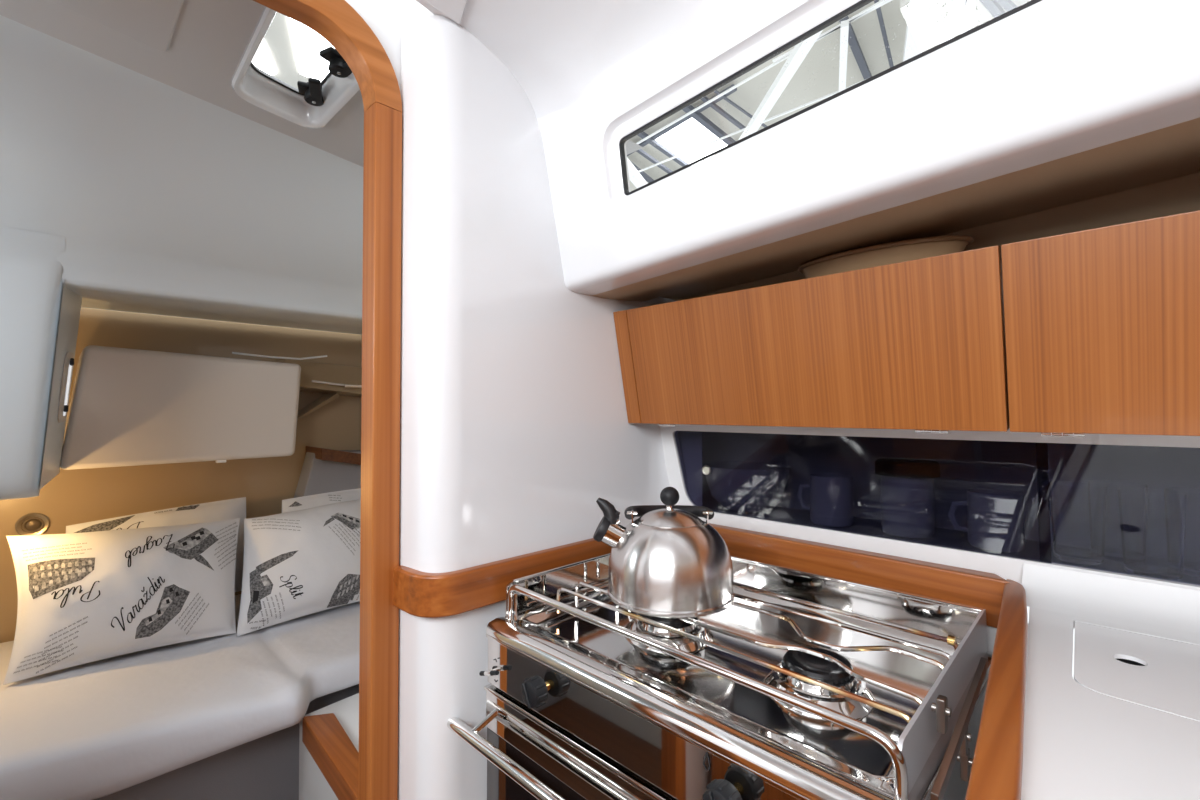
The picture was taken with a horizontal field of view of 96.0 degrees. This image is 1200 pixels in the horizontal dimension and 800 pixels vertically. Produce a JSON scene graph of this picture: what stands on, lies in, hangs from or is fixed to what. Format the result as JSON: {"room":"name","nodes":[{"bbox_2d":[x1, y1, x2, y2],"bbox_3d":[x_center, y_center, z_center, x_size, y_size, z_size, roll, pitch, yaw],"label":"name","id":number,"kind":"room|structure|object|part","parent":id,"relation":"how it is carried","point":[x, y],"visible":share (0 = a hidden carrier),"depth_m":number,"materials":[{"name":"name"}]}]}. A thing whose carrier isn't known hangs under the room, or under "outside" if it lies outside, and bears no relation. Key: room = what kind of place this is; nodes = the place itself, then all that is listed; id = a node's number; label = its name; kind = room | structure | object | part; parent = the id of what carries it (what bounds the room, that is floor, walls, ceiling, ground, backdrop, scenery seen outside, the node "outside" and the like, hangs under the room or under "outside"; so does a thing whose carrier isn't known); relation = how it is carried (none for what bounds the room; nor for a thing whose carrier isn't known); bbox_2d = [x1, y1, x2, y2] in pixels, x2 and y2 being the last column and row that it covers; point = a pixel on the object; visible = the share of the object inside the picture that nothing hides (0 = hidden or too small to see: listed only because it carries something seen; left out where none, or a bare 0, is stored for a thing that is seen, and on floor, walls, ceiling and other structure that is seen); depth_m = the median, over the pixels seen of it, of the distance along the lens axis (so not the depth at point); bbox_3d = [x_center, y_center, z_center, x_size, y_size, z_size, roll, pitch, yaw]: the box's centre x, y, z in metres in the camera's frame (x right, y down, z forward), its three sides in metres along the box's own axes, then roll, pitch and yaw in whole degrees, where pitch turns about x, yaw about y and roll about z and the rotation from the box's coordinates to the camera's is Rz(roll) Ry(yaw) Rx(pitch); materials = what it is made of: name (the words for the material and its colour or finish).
{"room":"ship interior","nodes":[
{"label":"ship interior","id":0,"kind":"room"},
{"bbox_2d":[0,226,81,499],"bbox_3d":[-1.678,-0.077,1.264,0.478,0.649,0.684,-1,-1,44],"label":"wall","id":1,"kind":"structure","parent":0,"point":[40,317],"depth_m":1.34,"materials":[{"name":"white"}]},
{"bbox_2d":[58,352,73,422],"bbox_3d":[-1.539,-0.037,1.560,0.026,0.205,0.172,1,-1,-40],"label":"window","id":2,"kind":"structure","parent":1,"relation":"in","point":[69,358],"depth_m":1.54,"materials":[{"name":"beige"}]},
{"bbox_3d":[-1.560,-0.038,1.580,0.015,0.171,0.083,1,-1,-39],"label":"pane","id":3,"kind":"part","parent":2,"relation":"part of","materials":[{"name":"white glass"}]},
{"bbox_2d":[0,307,360,642],"bbox_3d":[-1.746,0.312,2.005,0.050,1.450,1.820,-1,-1,44],"label":"wall","id":4,"kind":"structure","parent":0,"point":[76,496],"depth_m":2.11,"materials":[{"name":"beige"}]},
{"bbox_2d":[15,513,49,534],"bbox_3d":[-1.897,0.419,1.807,0.008,0.082,0.082,-1,-1,44],"label":"wall fitting","id":5,"kind":"object","parent":4,"relation":"attached to","point":[31,523],"visible":0.95,"depth_m":1.81,"materials":[{"name":"gold"}]},
{"bbox_2d":[60,345,300,469],"bbox_3d":[-1.506,0.029,1.976,0.320,0.391,0.666,-1,-1,44],"label":"cabinet door","id":6,"kind":"structure","parent":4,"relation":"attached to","point":[128,407],"depth_m":1.82,"materials":[{"name":"beige plastic"}]},
{"bbox_2d":[232,352,326,359],"bbox_3d":[-1.269,-0.179,2.163,0.033,0.031,0.349,-1,-1,37],"label":"rod","id":7,"kind":"object","parent":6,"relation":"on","point":[238,353],"visible":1,"depth_m":2.14,"materials":[{"name":"white metal"}]},
{"bbox_2d":[277,359,361,419],"bbox_3d":[-1.213,-0.029,2.399,0.168,0.292,0.359,-1,-1,44],"label":"ledge","id":8,"kind":"object","parent":4,"relation":"attached to","point":[310,371],"visible":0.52,"depth_m":2.38,"materials":[{"name":"beige"}]},
{"bbox_2d":[312,380,361,387],"bbox_3d":[-1.133,-0.069,2.330,0.020,0.028,0.202,-1,-1,44],"label":"stay","id":9,"kind":"object","parent":8,"relation":"attached to","point":[315,381],"visible":1,"depth_m":2.34,"materials":[{"name":"silver metal"}]},
{"bbox_3d":[-1.148,-0.071,2.317,0.162,0.025,0.011,1,-1,-44],"label":"arm","id":10,"kind":"part","parent":9,"relation":"part of","materials":[{"name":"beige"}]},
{"bbox_3d":[-1.088,-0.060,2.375,0.020,0.014,0.075,-1,-1,44],"label":"plate","id":11,"kind":"part","parent":9,"relation":"part of","materials":[{"name":"silver metal"}]},
{"bbox_2d":[306,446,360,464],"bbox_3d":[-1.156,0.254,2.422,0.210,0.098,0.240,-1,-1,44],"label":"shelf","id":12,"kind":"object","parent":4,"relation":"attached to","point":[320,453],"visible":0.68,"depth_m":2.32,"materials":[{"name":"brown wood"}]},
{"bbox_2d":[0,15,362,334],"bbox_3d":[-1.225,-0.482,1.563,1.314,0.378,1.700,-1,-1,44],"label":"wall","id":13,"kind":"structure","parent":0,"point":[166,200],"depth_m":1.37,"materials":[{"name":"white plastic"}]},
{"bbox_2d":[94,684,358,799],"bbox_3d":[-1.454,1.132,1.681,0.800,0.398,1.690,-1,-1,44],"label":"wall","id":14,"kind":"structure","parent":0,"point":[266,767],"depth_m":1.55,"materials":[{"name":"grey"}]},
{"bbox_2d":[0,594,359,799],"bbox_3d":[-1.352,0.844,1.586,1.030,0.150,1.670,-1,-1,44],"label":"mattress","id":15,"kind":"object","parent":14,"relation":"on","point":[104,727],"visible":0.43,"depth_m":1.40,"materials":[{"name":"white"}]},
{"bbox_2d":[3,518,239,684],"bbox_3d":[-1.458,0.584,1.707,0.290,0.372,0.576,-1,-1,44],"label":"pillow","id":16,"kind":"object","parent":15,"relation":"on","point":[86,597],"visible":1,"depth_m":1.60,"materials":[{"name":"white fabric"}]},
{"bbox_2d":[66,497,245,591],"bbox_3d":[-1.556,0.554,1.929,0.163,0.349,0.507,-1,-1,44],"label":"pillow","id":17,"kind":"object","parent":15,"relation":"on","point":[235,508],"visible":0.33,"depth_m":1.97,"materials":[{"name":"white fabric"}]},
{"bbox_2d":[236,498,360,636],"bbox_3d":[-1.079,0.595,2.054,0.321,0.374,0.567,-1,-1,44],"label":"pillow","id":18,"kind":"object","parent":15,"relation":"on","point":[299,563],"visible":0.88,"depth_m":1.93,"materials":[{"name":"white fabric"}]},
{"bbox_2d":[282,488,360,512],"bbox_3d":[-1.167,0.567,2.311,0.130,0.338,0.365,-1,-1,44],"label":"pillow","id":19,"kind":"object","parent":15,"relation":"on","point":[304,502],"visible":0.25,"depth_m":2.30,"materials":[{"name":"white fabric"}]},
{"bbox_2d":[0,0,642,166],"bbox_3d":[-0.748,-0.680,1.099,0.753,0.001,1.700,-1,-1,44],"label":"ceiling","id":20,"kind":"structure","parent":0,"point":[210,38],"depth_m":1.05,"materials":[{"name":"grey plastic"}]},
{"bbox_2d":[49,0,183,51],"bbox_3d":[-0.973,-0.685,0.723,0.283,0.008,0.650,-1,-1,44],"label":"panel","id":21,"kind":"object","parent":20,"relation":"attached to","point":[152,23],"visible":1,"depth_m":0.95,"materials":[{"name":"grey"}]},
{"bbox_2d":[231,6,359,128],"bbox_3d":[-0.606,-0.704,1.109,0.457,0.072,0.211,-1,-1,44],"label":"deck hatch","id":22,"kind":"object","parent":20,"relation":"attached to","point":[315,102],"visible":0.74,"depth_m":1.21,"materials":[{"name":"white plastic"}]},
{"bbox_3d":[-0.652,-0.710,1.228,0.066,0.035,0.103,0,-1,-24],"label":"latch handle","id":23,"kind":"part","parent":22,"relation":"part of","materials":[{"name":"black plastic"}]},
{"bbox_3d":[-0.527,-0.712,1.134,0.103,0.035,0.066,-1,-1,26],"label":"latch handle","id":24,"kind":"part","parent":22,"relation":"part of","materials":[{"name":"black plastic"}]},
{"bbox_2d":[294,450,360,497],"bbox_3d":[-1.201,0.335,2.424,0.120,0.220,0.288,-1,-1,44],"label":"lining","id":25,"kind":"object","parent":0,"point":[317,476],"visible":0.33,"depth_m":2.36,"materials":[{"name":"grey"}]},
{"bbox_2d":[299,693,358,799],"bbox_3d":[-0.401,1.107,1.454,0.802,0.440,0.540,-1,-1,44],"label":"wall","id":26,"kind":"structure","parent":0,"point":[313,785],"depth_m":1.48,"materials":[{"name":"white"}]},
{"bbox_2d":[302,713,358,799],"bbox_3d":[-0.573,0.888,1.262,0.070,0.070,0.613,1,-1,-43],"label":"rail","id":27,"kind":"object","parent":26,"relation":"attached to","point":[324,737],"visible":0.92,"depth_m":1.32,"materials":[{"name":"brown wood"}]},
{"bbox_2d":[345,0,401,92],"bbox_3d":[-1.086,0.253,0.179,0.030,2.100,2.140,-1,-1,44],"label":"wall","id":28,"kind":"structure","parent":0,"point":[384,17],"depth_m":0.91,"materials":[{"name":"white plastic"}]},
{"bbox_2d":[253,0,401,799],"bbox_3d":[-0.576,0.325,0.691,0.051,1.936,0.640,-1,-1,44],"label":"trim","id":29,"kind":"structure","parent":28,"relation":"attached to","point":[337,22],"depth_m":0.89,"materials":[{"name":"brown wood"}]},
{"bbox_3d":[-0.369,0.405,0.901,0.051,1.784,0.047,-1,-1,44],"label":"post","id":30,"kind":"part","parent":29,"relation":"part of","materials":[{"name":"brown wood"}]},
{"bbox_2d":[425,0,466,23],"bbox_3d":[-0.293,-0.667,0.485,0.481,0.084,0.664,-1,-1,44],"label":"ceiling panel","id":31,"kind":"object","parent":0,"point":[454,9],"visible":1,"depth_m":0.85,"materials":[{"name":"white"}]},
{"bbox_2d":[398,0,676,799],"bbox_3d":[-0.050,0.310,1.065,0.653,2.020,0.090,1,-1,-36],"label":"wall","id":32,"kind":"structure","parent":0,"point":[514,425],"depth_m":0.91,"materials":[{"name":"white"}]},
{"bbox_2d":[393,538,611,617],"bbox_3d":[-0.088,0.313,1.077,0.113,0.066,0.619,-1,-1,44],"label":"rail","id":33,"kind":"object","parent":32,"relation":"attached to","point":[417,593],"visible":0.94,"depth_m":0.88,"materials":[{"name":"brown wood"}]},
{"bbox_2d":[360,258,1007,449],"bbox_3d":[0.147,0.475,1.340,3.680,1.700,0.050,-1,-1,44],"label":"wall","id":34,"kind":"structure","parent":0,"point":[361,335],"depth_m":2.58,"materials":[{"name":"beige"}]},
{"bbox_2d":[1049,481,1106,564],"bbox_3d":[0.755,0.193,0.853,0.070,0.120,0.070,-1,-1,44],"label":"tumbler","id":35,"kind":"object","parent":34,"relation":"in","point":[1078,509],"visible":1,"depth_m":0.83,"materials":[{"name":"clear glass"}]},
{"bbox_2d":[416,0,1199,300],"bbox_3d":[-0.155,-0.473,-0.288,1.805,0.525,2.759,-1,-1,44],"label":"ceiling","id":36,"kind":"structure","parent":0,"point":[1049,80],"depth_m":0.73,"materials":[{"name":"white plastic"}]},
{"bbox_2d":[619,0,1041,194],"bbox_3d":[0.402,-0.434,0.556,0.027,0.155,1.036,1,-1,-45],"label":"window","id":37,"kind":"structure","parent":36,"relation":"attached to","point":[862,3],"depth_m":0.71,"materials":[{"name":"black"}]},
{"bbox_2d":[660,424,1199,590],"bbox_3d":[0.749,0.153,0.692,1.705,0.280,0.058,-1,-1,44],"label":"wall","id":38,"kind":"structure","parent":0,"point":[1004,567],"depth_m":0.91,"materials":[{"name":"white plastic"}]},
{"bbox_2d":[708,523,1009,627],"bbox_3d":[0.396,0.307,1.034,0.040,0.074,0.638,1,-1,-43],"label":"rail","id":39,"kind":"object","parent":38,"relation":"attached to","point":[980,589],"visible":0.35,"depth_m":0.93,"materials":[{"name":"brown wood"}]},
{"bbox_2d":[674,431,1051,563],"bbox_3d":[0.411,0.155,1.026,0.684,0.187,0.035,-1,-1,44],"label":"sliding panel","id":40,"kind":"object","parent":38,"relation":"attached to","point":[987,497],"visible":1,"depth_m":0.94,"materials":[{"name":"glass"}]},
{"bbox_3d":[0.235,0.155,1.191,0.020,0.020,0.007,-1,-1,44],"label":"finger pull","id":41,"kind":"part","parent":40,"relation":"part of","materials":[{"name":"beige"}]},
{"bbox_2d":[1117,488,1186,580],"bbox_3d":[0.792,0.191,0.775,0.070,0.120,0.070,-1,-1,44],"label":"tumbler","id":42,"kind":"object","parent":38,"relation":"in","point":[1152,521],"visible":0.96,"depth_m":0.75,"materials":[{"name":"clear glass"}]},
{"bbox_2d":[986,623,1028,651],"bbox_3d":[0.390,0.819,0.739,0.480,0.990,1.028,0,-1,-1],"label":"wall","id":43,"kind":"structure","parent":0,"point":[991,631],"depth_m":0.81,"materials":[{"name":"white"}]},
{"bbox_2d":[447,553,992,799],"bbox_3d":[0.157,0.676,0.822,0.730,0.778,0.504,-1,-1,44],"label":"stove","id":44,"kind":"object","parent":43,"relation":"in","point":[808,685],"visible":0.78,"depth_m":0.70,"materials":[{"name":"silver metal"}]},
{"bbox_3d":[-0.181,0.503,0.841,0.047,0.039,0.010,0,-1,-16],"label":"handle post","id":45,"kind":"part","parent":44,"relation":"part of","materials":[{"name":"silver metal"}]},
{"bbox_3d":[-0.029,0.517,0.666,0.688,0.019,0.019,-1,-1,44],"label":"handle","id":46,"kind":"part","parent":44,"relation":"part of","materials":[{"name":"silver metal"}]},
{"bbox_3d":[-0.093,0.407,0.751,0.040,0.040,0.026,-1,-1,44],"label":"knob","id":47,"kind":"part","parent":44,"relation":"part of","materials":[{"name":"black plastic"}]},
{"bbox_3d":[0.037,0.766,0.656,0.603,0.492,0.012,-1,-1,44],"label":"oven glass","id":48,"kind":"part","parent":44,"relation":"part of","materials":[{"name":"black glass"}]},
{"bbox_3d":[0.035,0.487,0.659,0.603,0.066,0.018,-1,-1,44],"label":"oven door","id":49,"kind":"part","parent":44,"relation":"part of","materials":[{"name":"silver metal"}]},
{"bbox_3d":[0.037,0.412,0.665,0.605,0.077,0.017,-1,-1,44],"label":"control panel","id":50,"kind":"part","parent":44,"relation":"part of","materials":[{"name":"silver metal"}]},
{"bbox_2d":[593,487,733,617],"bbox_3d":[0.113,0.228,0.871,0.201,0.175,0.201,-1,-1,44],"label":"kettle","id":51,"kind":"object","parent":44,"relation":"on","point":[667,562],"visible":1,"depth_m":0.80,"materials":[{"name":"silver metal"}]},
{"bbox_3d":[0.029,0.222,0.868,0.062,0.061,0.051,0,-1,-10],"label":"spout","id":52,"kind":"part","parent":51,"relation":"part of","materials":[{"name":"silver metal"}]},
{"bbox_3d":[0.113,0.191,0.919,0.146,0.028,0.088,0,-1,0],"label":"handle","id":53,"kind":"part","parent":51,"relation":"part of","materials":[{"name":"black plastic"}]},
{"bbox_3d":[0.113,0.159,0.872,0.031,0.038,0.031,-1,-1,44],"label":"lid knob","id":54,"kind":"part","parent":51,"relation":"part of","materials":[{"name":"black plastic"}]},
{"bbox_3d":[0.113,0.174,0.872,0.015,0.008,0.015,-1,-1,44],"label":"knob stem","id":55,"kind":"part","parent":51,"relation":"part of","materials":[{"name":"silver metal"}]},
{"bbox_3d":[0.113,0.187,0.872,0.105,0.019,0.105,-1,-1,44],"label":"lid","id":56,"kind":"part","parent":51,"relation":"part of","materials":[{"name":"silver metal"}]},
{"bbox_3d":[0.109,0.361,0.868,0.144,0.030,0.144,-1,-1,44],"label":"burner","id":57,"kind":"part","parent":44,"relation":"part of","materials":[{"name":"silver metal"}]},
{"bbox_3d":[0.122,0.405,0.540,0.040,0.040,0.026,-1,-1,44],"label":"knob","id":58,"kind":"part","parent":44,"relation":"part of","materials":[{"name":"black plastic"}]},
{"bbox_3d":[0.119,0.339,0.725,0.006,0.050,0.550,1,-1,-44],"label":"rod","id":59,"kind":"part","parent":44,"relation":"part of","materials":[{"name":"metal"}]},
{"bbox_3d":[0.158,0.339,0.765,0.034,0.050,0.550,1,-1,-44],"label":"rod","id":60,"kind":"part","parent":44,"relation":"part of","materials":[{"name":"metal"}]},
{"bbox_3d":[0.278,0.357,0.690,0.133,0.030,0.133,-1,-1,44],"label":"burner","id":61,"kind":"part","parent":44,"relation":"part of","materials":[{"name":"silver metal"}]},
{"bbox_3d":[0.207,0.340,0.818,0.546,0.050,0.061,-1,-1,44],"label":"rod","id":62,"kind":"part","parent":44,"relation":"part of","materials":[{"name":"metal"}]},
{"bbox_3d":[0.247,0.341,0.859,0.006,0.050,0.546,1,-1,-44],"label":"rod","id":63,"kind":"part","parent":44,"relation":"part of","materials":[{"name":"silver metal"}]},
{"bbox_3d":[0.280,0.342,0.896,0.006,0.050,0.541,1,-1,-44],"label":"rod","id":64,"kind":"part","parent":44,"relation":"part of","materials":[{"name":"metal"}]},
{"bbox_3d":[0.340,0.299,0.505,0.006,0.032,0.249,-1,-1,43],"label":"gimbal arm","id":65,"kind":"part","parent":44,"relation":"part of","materials":[{"name":"silver metal"}]},
{"bbox_2d":[965,579,1027,799],"bbox_3d":[0.396,0.294,0.525,0.029,0.061,0.718,-1,-1,39],"label":"rail","id":66,"kind":"object","parent":43,"relation":"attached to","point":[997,764],"visible":0.93,"depth_m":0.45,"materials":[{"name":"brown wood"}]},
{"bbox_2d":[1048,443,1199,583],"bbox_3d":[0.820,0.146,0.853,1.730,0.220,0.270,-1,-1,44],"label":"wall","id":67,"kind":"structure","parent":0,"point":[1159,468],"depth_m":0.93,"materials":[{"name":"grey"}]},
{"bbox_2d":[613,210,1199,436],"bbox_3d":[0.599,-0.090,0.728,1.403,0.273,0.205,-1,-1,44],"label":"upper cabinet","id":68,"kind":"object","parent":67,"relation":"attached to","point":[1101,335],"visible":1,"depth_m":0.73,"materials":[{"name":"brown wood"}]},
{"bbox_3d":[0.302,-0.074,0.923,0.628,0.240,0.066,-1,-1,44],"label":"door","id":69,"kind":"part","parent":68,"relation":"part of","materials":[{"name":"brown wood"}]},
{"bbox_2d":[798,235,972,278],"bbox_3d":[0.473,-0.222,0.921,0.274,0.053,0.126,-1,-1,44],"label":"dish","id":70,"kind":"object","parent":68,"relation":"on","point":[912,249],"visible":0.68,"depth_m":0.86,"materials":[{"name":"brown"}]},
{"bbox_3d":[0.782,-0.083,0.451,0.714,0.240,0.066,-1,-1,44],"label":"door","id":71,"kind":"part","parent":68,"relation":"part of","materials":[{"name":"brown wood"}]},
{"bbox_2d":[1088,480,1147,561],"bbox_3d":[0.829,0.193,0.865,0.070,0.120,0.070,-1,-1,44],"label":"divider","id":72,"kind":"object","parent":67,"relation":"in","point":[1113,545],"visible":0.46,"depth_m":0.85,"materials":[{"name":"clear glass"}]},
{"bbox_2d":[1164,487,1199,576],"bbox_3d":[0.869,0.192,0.783,0.070,0.120,0.070,-1,-1,44],"label":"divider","id":73,"kind":"object","parent":67,"relation":"in","point":[1192,531],"visible":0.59,"depth_m":0.77,"materials":[{"name":"clear glass"}]},
{"bbox_3d":[0.134,1.309,-0.591,2.815,0.040,2.820,-1,-1,44],"label":"floor","id":74,"kind":"structure","parent":0,"visible":0},
{"bbox_2d":[1021,563,1199,799],"bbox_3d":[0.737,0.768,0.178,1.018,1.070,0.746,-1,-1,44],"label":"countertop","id":75,"kind":"structure","parent":74,"relation":"on","point":[1126,726],"depth_m":0.52,"materials":[{"name":"white plastic"}]},
{"bbox_3d":[0.681,0.281,0.471,0.413,0.004,0.250,-1,-1,44],"label":"hatch lid","id":76,"kind":"part","parent":75,"relation":"part of","materials":[{"name":"white plastic"}]},
{"label":"outside","id":77,"kind":"structure","parent":0,"visible":0},
{"bbox_2d":[736,30,822,144],"bbox_3d":[2.736,-4.811,8.313,0.160,0.128,4.985,0,-1,-3],"label":"roof beam","id":78,"kind":"structure","parent":77,"point":[800,51],"depth_m":8.13,"materials":[{"name":"white"}]},
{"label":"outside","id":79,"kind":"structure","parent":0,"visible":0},
{"bbox_2d":[902,0,929,63],"bbox_3d":[4.063,-4.853,6.933,0.200,0.160,3.401,-1,-1,26],"label":"roof beam","id":80,"kind":"structure","parent":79,"point":[917,16],"depth_m":6.94,"materials":[{"name":"white metal"}]},
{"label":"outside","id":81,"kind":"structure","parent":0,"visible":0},
{"bbox_2d":[938,0,966,47],"bbox_3d":[4.428,-4.825,6.709,0.120,0.096,2.872,0,-1,21],"label":"roof beam","id":82,"kind":"structure","parent":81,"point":[957,8],"depth_m":6.81,"materials":[{"name":"white"}]},
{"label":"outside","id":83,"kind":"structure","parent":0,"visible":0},
{"bbox_2d":[960,0,974,38],"bbox_3d":[4.581,-4.816,6.728,0.100,0.080,2.978,-1,-1,29],"label":"roof beam","id":84,"kind":"structure","parent":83,"point":[967,14],"depth_m":6.73,"materials":[{"name":"white"}]},
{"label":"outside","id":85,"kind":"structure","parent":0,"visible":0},
{"bbox_2d":[627,158,649,187],"bbox_3d":[0.756,-4.960,11.947,0.200,0.160,4.010,0,-1,23],"label":"wall","id":86,"kind":"structure","parent":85,"point":[636,178],"depth_m":11.90,"materials":[{"name":"white"}]},
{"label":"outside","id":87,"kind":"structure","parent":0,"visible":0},
{"bbox_2d":[838,20,848,96],"bbox_3d":[3.782,-4.985,8.424,0.100,0.080,2.699,0,-1,23],"label":"roof beam","id":88,"kind":"structure","parent":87,"point":[844,26],"depth_m":7.73,"materials":[{"name":"white"}]},
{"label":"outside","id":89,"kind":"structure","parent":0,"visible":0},
{"bbox_2d":[636,0,887,143],"bbox_3d":[1.804,-5.045,9.195,0.035,0.028,6.728,1,-1,-38],"label":"roof beam","id":90,"kind":"structure","parent":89,"point":[880,2],"depth_m":8.55,"materials":[{"name":"white"}]},
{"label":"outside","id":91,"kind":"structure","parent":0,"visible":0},
{"bbox_2d":[637,54,927,172],"bbox_3d":[3.077,-5.036,9.652,8.604,0.028,0.035,-1,-1,44],"label":"roof beam","id":92,"kind":"structure","parent":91,"point":[835,92],"depth_m":10.09,"materials":[{"name":"white metal"}]},
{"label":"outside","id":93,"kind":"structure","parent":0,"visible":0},
{"bbox_2d":[772,0,891,62],"bbox_3d":[3.588,-5.086,6.971,0.035,0.028,2.978,1,-1,-42],"label":"roof beam","id":94,"kind":"structure","parent":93,"point":[888,1],"depth_m":7.43,"materials":[{"name":"white"}]},
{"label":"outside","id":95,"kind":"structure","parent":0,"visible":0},
{"bbox_2d":[638,131,688,166],"bbox_3d":[1.545,-5.324,11.732,0.100,0.080,3.658,-1,-1,39],"label":"roof beam","id":96,"kind":"structure","parent":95,"point":[659,146],"depth_m":11.43,"materials":[{"name":"grey metal"}]},
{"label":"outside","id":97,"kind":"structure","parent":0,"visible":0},
{"bbox_2d":[682,105,735,145],"bbox_3d":[2.284,-5.351,10.705,0.120,0.096,3.679,-1,-1,41],"label":"roof beam","id":98,"kind":"structure","parent":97,"point":[700,118],"depth_m":10.47,"materials":[{"name":"grey metal"}]},
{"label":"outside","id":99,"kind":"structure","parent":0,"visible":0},
{"bbox_2d":[627,84,736,155],"bbox_3d":[1.391,-5.394,10.653,0.100,0.080,3.217,1,-1,-36],"label":"roof beam","id":100,"kind":"structure","parent":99,"point":[644,143],"depth_m":10.35,"materials":[{"name":"grey"}]},
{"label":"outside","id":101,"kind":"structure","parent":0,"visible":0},
{"bbox_2d":[714,90,770,129],"bbox_3d":[2.465,-5.336,9.793,3.311,0.032,0.040,1,-1,-43],"label":"roof beam","id":102,"kind":"structure","parent":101,"point":[716,91],"depth_m":9.79,"materials":[{"name":"grey metal"}]},
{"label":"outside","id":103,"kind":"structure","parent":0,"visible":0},
{"bbox_2d":[631,162,653,182],"bbox_3d":[0.894,-5.309,12.526,0.100,0.080,3.734,-1,-1,32],"label":"roof beam","id":104,"kind":"structure","parent":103,"point":[645,176],"depth_m":12.72,"materials":[{"name":"grey"}]},
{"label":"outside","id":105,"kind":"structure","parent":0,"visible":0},
{"bbox_2d":[636,149,672,173],"bbox_3d":[1.067,-5.314,11.822,0.080,0.064,4.053,-1,-1,37],"label":"roof beam","id":106,"kind":"structure","parent":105,"point":[643,153],"depth_m":11.94,"materials":[{"name":"grey metal"}]},
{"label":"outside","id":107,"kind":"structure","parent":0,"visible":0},
{"bbox_2d":[839,16,871,79],"bbox_3d":[3.862,-5.389,8.196,0.100,0.080,4.016,-1,-1,37],"label":"roof beam","id":108,"kind":"structure","parent":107,"point":[853,42],"depth_m":8.31,"materials":[{"name":"grey metal"}]},
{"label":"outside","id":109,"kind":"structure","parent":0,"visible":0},
{"bbox_2d":[979,0,1005,21],"bbox_3d":[5.551,-5.402,7.532,2.959,0.080,0.100,1,-1,-37],"label":"roof beam","id":110,"kind":"structure","parent":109,"point":[992,6],"depth_m":7.40,"materials":[{"name":"grey"}]},
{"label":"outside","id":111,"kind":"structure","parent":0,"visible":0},
{"bbox_2d":[995,0,1018,14],"bbox_3d":[5.660,-5.395,7.432,2.694,0.064,0.080,1,-1,-32],"label":"roof beam","id":112,"kind":"structure","parent":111,"point":[1008,5],"depth_m":7.34,"materials":[{"name":"grey"}]},
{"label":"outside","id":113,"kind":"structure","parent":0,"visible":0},
{"bbox_2d":[874,0,893,67],"bbox_3d":[4.131,-5.375,7.867,0.050,0.040,3.508,-1,-1,35],"label":"roof beam","id":114,"kind":"structure","parent":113,"point":[878,10],"depth_m":7.93,"materials":[{"name":"grey metal"}]},
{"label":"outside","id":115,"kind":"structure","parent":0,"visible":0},
{"bbox_2d":[263,0,1035,193],"bbox_3d":[3.762,-5.430,14.632,65.000,0.001,54.000,-1,-1,44],"label":"hangar","id":116,"kind":"structure","parent":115,"point":[817,76],"depth_m":8.91,"materials":[{"name":"grey"}]},
{"bbox_2d":[252,40,275,74],"bbox_3d":[-5.434,-5.518,8.794,1.087,0.020,0.409,-1,-1,44],"label":"skylight","id":117,"kind":"object","parent":116,"relation":"attached to","point":[261,59],"visible":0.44,"depth_m":8.78,"materials":[{"name":"white"}]},
{"bbox_2d":[289,18,333,80],"bbox_3d":[-4.372,-5.525,8.410,0.714,0.020,2.195,0,-1,-23],"label":"skylight","id":118,"kind":"object","parent":116,"relation":"attached to","point":[308,43],"visible":0.56,"depth_m":8.49,"materials":[{"name":"white"}]},
{"bbox_2d":[655,118,726,163],"bbox_3d":[1.948,-5.468,11.518,1.365,0.020,1.847,-1,-1,44],"label":"skylight","id":119,"kind":"object","parent":116,"relation":"attached to","point":[693,134],"visible":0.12,"depth_m":11.36,"materials":[{"name":"white"}]},
{"bbox_2d":[701,96,745,128],"bbox_3d":[2.308,-5.343,10.069,0.070,0.056,3.597,-1,-1,44],"label":"roof beam","id":120,"kind":"structure","parent":116,"relation":"attached to","point":[713,105],"depth_m":10.05,"materials":[{"name":"grey metal"}]}
]}

